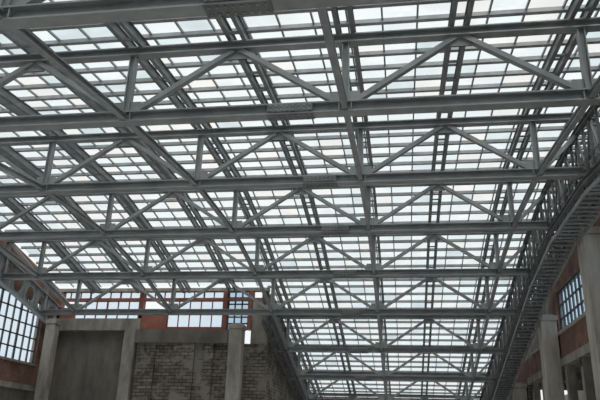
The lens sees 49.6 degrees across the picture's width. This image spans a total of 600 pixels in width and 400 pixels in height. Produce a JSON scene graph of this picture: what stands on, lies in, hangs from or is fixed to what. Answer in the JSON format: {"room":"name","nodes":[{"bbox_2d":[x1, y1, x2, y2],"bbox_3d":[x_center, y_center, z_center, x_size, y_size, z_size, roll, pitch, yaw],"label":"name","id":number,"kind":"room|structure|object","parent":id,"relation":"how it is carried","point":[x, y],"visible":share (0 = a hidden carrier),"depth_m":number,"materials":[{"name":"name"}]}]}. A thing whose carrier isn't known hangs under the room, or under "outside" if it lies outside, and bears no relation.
{"room":"industrial hall","nodes":[
{"label":"industrial hall","id":0,"kind":"room"},
{"bbox_2d":[0,230,58,399],"bbox_3d":[-19.509,1.504,19.581,0.600,13.150,47.400,-2,-21,9],"label":"wall","id":1,"kind":"structure","parent":0,"point":[18,379],"depth_m":38.24,"materials":[{"name":"brick"}]},
{"bbox_2d":[0,287,40,362],"bbox_3d":[-16.898,6.756,36.264,0.100,3.680,8.500,-2,-21,9],"label":"window","id":2,"kind":"structure","parent":1,"relation":"in","point":[19,321],"depth_m":38.14,"materials":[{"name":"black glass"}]},
{"bbox_2d":[48,287,269,399],"bbox_3d":[-8.994,10.706,39.672,14.000,10.815,0.750,-2,-21,9],"label":"wall","id":3,"kind":"structure","parent":0,"point":[139,358],"depth_m":40.03,"materials":[{"name":"concrete"}]},
{"bbox_2d":[65,292,139,297],"bbox_3d":[-12.925,6.213,42.224,5.500,0.435,0.100,-2,-21,9],"label":"window","id":4,"kind":"structure","parent":3,"relation":"in","point":[65,292],"depth_m":42.16,"materials":[{"name":"grey metal"}]},
{"bbox_2d":[74,301,138,317],"bbox_3d":[-12.409,7.098,41.800,4.400,1.170,0.100,-2,-21,9],"label":"window","id":5,"kind":"structure","parent":3,"relation":"in","point":[79,301],"depth_m":41.84,"materials":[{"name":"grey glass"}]},
{"bbox_2d":[145,292,222,297],"bbox_3d":[-7.341,6.065,41.379,5.200,0.435,0.100,-2,-21,9],"label":"window","id":6,"kind":"structure","parent":3,"relation":"in","point":[148,292],"depth_m":41.42,"materials":[{"name":"grey metal"}]},
{"bbox_2d":[166,301,222,326],"bbox_3d":[-6.585,7.178,40.830,3.600,1.670,0.100,-2,-21,9],"label":"window","id":7,"kind":"structure","parent":3,"relation":"in","point":[169,301],"depth_m":40.87,"materials":[{"name":"grey metal"}]},
{"bbox_2d":[262,292,298,399],"bbox_3d":[-0.787,14.362,48.480,0.400,10.706,20.550,-2,-21,9],"label":"wall","id":8,"kind":"structure","parent":0,"point":[278,387],"depth_m":42.22,"materials":[{"name":"brick"}]},
{"bbox_2d":[0,0,599,399],"bbox_3d":[-3.171,2.256,27.804,30.770,7.715,68.086,-2,-21,9],"label":"roof","id":9,"kind":"structure","parent":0,"point":[126,33],"depth_m":27.29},
{"bbox_2d":[0,250,59,322],"bbox_3d":[-17.197,2.139,30.280,0.300,3.683,24.328,-2,-21,9],"label":"rib","id":10,"kind":"object","parent":9,"relation":"attached to","point":[9,285],"visible":0.79,"depth_m":37.78,"materials":[{"name":"grey paint"}]},
{"bbox_2d":[0,0,425,30],"bbox_3d":[-5.669,-4.429,12.792,28.600,2.435,0.380,-2,-21,9],"label":"roof truss","id":11,"kind":"object","parent":9,"relation":"attached to","point":[16,14],"depth_m":12.00,"materials":[{"name":"grey metal"}]},
{"bbox_2d":[1,230,544,279],"bbox_3d":[-2.280,2.892,33.917,28.600,2.435,0.380,-2,-21,9],"label":"roof truss","id":12,"kind":"object","parent":9,"relation":"attached to","point":[262,272],"depth_m":33.68,"materials":[{"name":"grey metal"}]},
{"bbox_2d":[0,179,567,239],"bbox_3d":[-3.005,0.463,29.550,28.600,2.435,0.380,-2,-21,9],"label":"roof truss","id":13,"kind":"object","parent":9,"relation":"attached to","point":[505,223],"depth_m":29.02,"materials":[{"name":"grey metal"}]},
{"bbox_2d":[40,276,529,315],"bbox_3d":[-1.626,5.506,37.790,28.600,2.435,0.380,-2,-21,9],"label":"roof truss","id":14,"kind":"object","parent":9,"relation":"attached to","point":[80,310],"depth_m":37.55,"materials":[{"name":"grey metal"}]},
{"bbox_2d":[261,295,311,399],"bbox_3d":[-0.340,12.777,47.365,0.660,6.998,22.090,-2,-21,9],"label":"girder","id":15,"kind":"object","parent":9,"relation":"attached to","point":[265,324],"visible":0.57,"depth_m":42.33,"materials":[{"name":"metal"}]},
{"bbox_2d":[2,34,579,391],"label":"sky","id":16,"kind":"structure","parent":9,"relation":"in","point":[229,304],"depth_m":38.50,"materials":[{"name":"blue glass"}]},
{"bbox_2d":[0,0,599,394],"bbox_3d":[-2.775,1.802,27.492,30.200,7.345,67.330,-2,-21,9],"label":"purlins","id":17,"kind":"structure","parent":9,"relation":"attached to","point":[557,9],"depth_m":28.07,"materials":[{"name":"metal"}]},
{"bbox_2d":[0,0,599,399],"bbox_3d":[-2.270,1.966,27.778,29.345,7.469,68.022,-2,-21,9],"label":"bars","id":18,"kind":"object","parent":17,"relation":"attached to","point":[528,1],"visible":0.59,"depth_m":27.29,"materials":[{"name":"metal"}]},
{"bbox_2d":[0,7,599,399],"bbox_3d":[-3.241,4.490,26.955,24.350,7.536,67.737,-2,-21,9],"label":"roof beams","id":19,"kind":"structure","parent":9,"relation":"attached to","point":[25,35],"depth_m":22.61,"materials":[{"name":"grey metal"}]},
{"bbox_2d":[0,17,599,131],"bbox_3d":[-4.811,-3.189,18.245,28.600,2.435,0.380,-2,-21,9],"label":"roof truss","id":20,"kind":"object","parent":9,"relation":"attached to","point":[575,92],"depth_m":17.37,"materials":[{"name":"grey metal"}]},
{"bbox_2d":[0,112,599,195],"bbox_3d":[-3.839,-1.525,24.382,28.600,2.435,0.380,-2,-21,9],"label":"roof truss","id":21,"kind":"object","parent":9,"relation":"attached to","point":[528,170],"depth_m":23.73,"materials":[{"name":"grey metal"}]},
{"bbox_2d":[311,392,479,399],"bbox_3d":[8.078,17.502,54.364,15.000,2.435,0.380,-2,-21,9],"label":"roof truss","id":22,"kind":"object","parent":9,"relation":"attached to","point":[350,395],"depth_m":54.71,"materials":[{"name":"grey metal"}]},
{"bbox_2d":[276,315,516,353],"bbox_3d":[5.876,8.533,41.374,15.000,2.435,0.380,-2,-21,9],"label":"roof truss","id":23,"kind":"object","parent":9,"relation":"attached to","point":[334,319],"depth_m":41.23,"materials":[{"name":"grey metal"}]},
{"bbox_2d":[288,345,505,382],"bbox_3d":[6.601,11.474,45.652,15.000,2.435,0.380,-2,-21,9],"label":"roof truss","id":24,"kind":"object","parent":9,"relation":"attached to","point":[379,377],"depth_m":45.45,"materials":[{"name":"grey metal"}]},
{"bbox_2d":[300,371,496,399],"bbox_3d":[7.339,14.488,50.008,15.000,2.435,0.380,-2,-21,9],"label":"roof truss","id":25,"kind":"object","parent":9,"relation":"attached to","point":[311,397],"depth_m":50.15,"materials":[{"name":"grey metal"}]},
{"bbox_2d":[479,105,599,399],"bbox_3d":[11.432,5.643,30.115,1.160,9.618,55.490,-2,-21,9],"label":"girder","id":26,"kind":"object","parent":9,"relation":"attached to","point":[571,190],"visible":0.93,"depth_m":29.03,"materials":[{"name":"metal"}]},
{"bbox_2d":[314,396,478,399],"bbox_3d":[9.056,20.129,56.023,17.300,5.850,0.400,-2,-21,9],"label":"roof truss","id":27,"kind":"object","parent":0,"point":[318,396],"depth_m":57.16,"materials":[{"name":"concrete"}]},
{"bbox_2d":[507,179,599,399],"bbox_3d":[14.188,4.311,24.223,4.420,13.150,68.000,-2,-21,9],"label":"wall","id":28,"kind":"structure","parent":0,"point":[576,364],"depth_m":32.86,"materials":[{"name":"red brick"}]},
{"bbox_2d":[557,270,583,328],"bbox_3d":[13.260,4.492,30.696,0.100,2.150,8.600,-2,-21,9],"label":"window","id":29,"kind":"structure","parent":28,"relation":"in","point":[577,274],"depth_m":32.43,"materials":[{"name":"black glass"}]},
{"bbox_3d":[-1.120,10.995,24.123,35.000,0.300,68.800,-2,-21,9],"label":"floor","id":30,"kind":"structure","parent":0,"visible":0},
{"bbox_2d":[34,318,61,399],"bbox_3d":[-14.982,11.103,37.804,0.720,8.400,0.720,-2,-21,9],"label":"concrete column","id":31,"kind":"structure","parent":30,"relation":"on","point":[47,359],"depth_m":38.23,"materials":[{"name":"grey paint"}]},
{"bbox_2d":[225,323,246,399],"bbox_3d":[-3.871,11.384,37.636,0.920,8.400,0.920,-2,-21,9],"label":"concrete column","id":32,"kind":"structure","parent":30,"relation":"on","point":[235,358],"depth_m":38.01,"materials":[{"name":"grey paint"}]},
{"bbox_2d":[512,383,526,399],"bbox_3d":[14.703,15.221,42.914,0.920,6.050,1.120,-2,-21,9],"label":"concrete column","id":33,"kind":"structure","parent":30,"relation":"on","point":[519,392],"depth_m":43.34,"materials":[{"name":"grey paint"}]},
{"bbox_2d":[536,314,564,399],"bbox_3d":[13.161,10.267,33.583,0.920,8.600,1.120,-2,-21,9],"label":"concrete column","id":34,"kind":"structure","parent":30,"relation":"on","point":[553,385],"depth_m":33.92,"materials":[{"name":"grey paint"}]},
{"bbox_2d":[574,226,599,399],"bbox_3d":[11.756,6.042,25.033,0.920,10.350,1.120,-2,-21,9],"label":"concrete column","id":35,"kind":"structure","parent":30,"relation":"on","point":[588,247],"depth_m":25.70,"materials":[{"name":"grey paint"}]}
]}

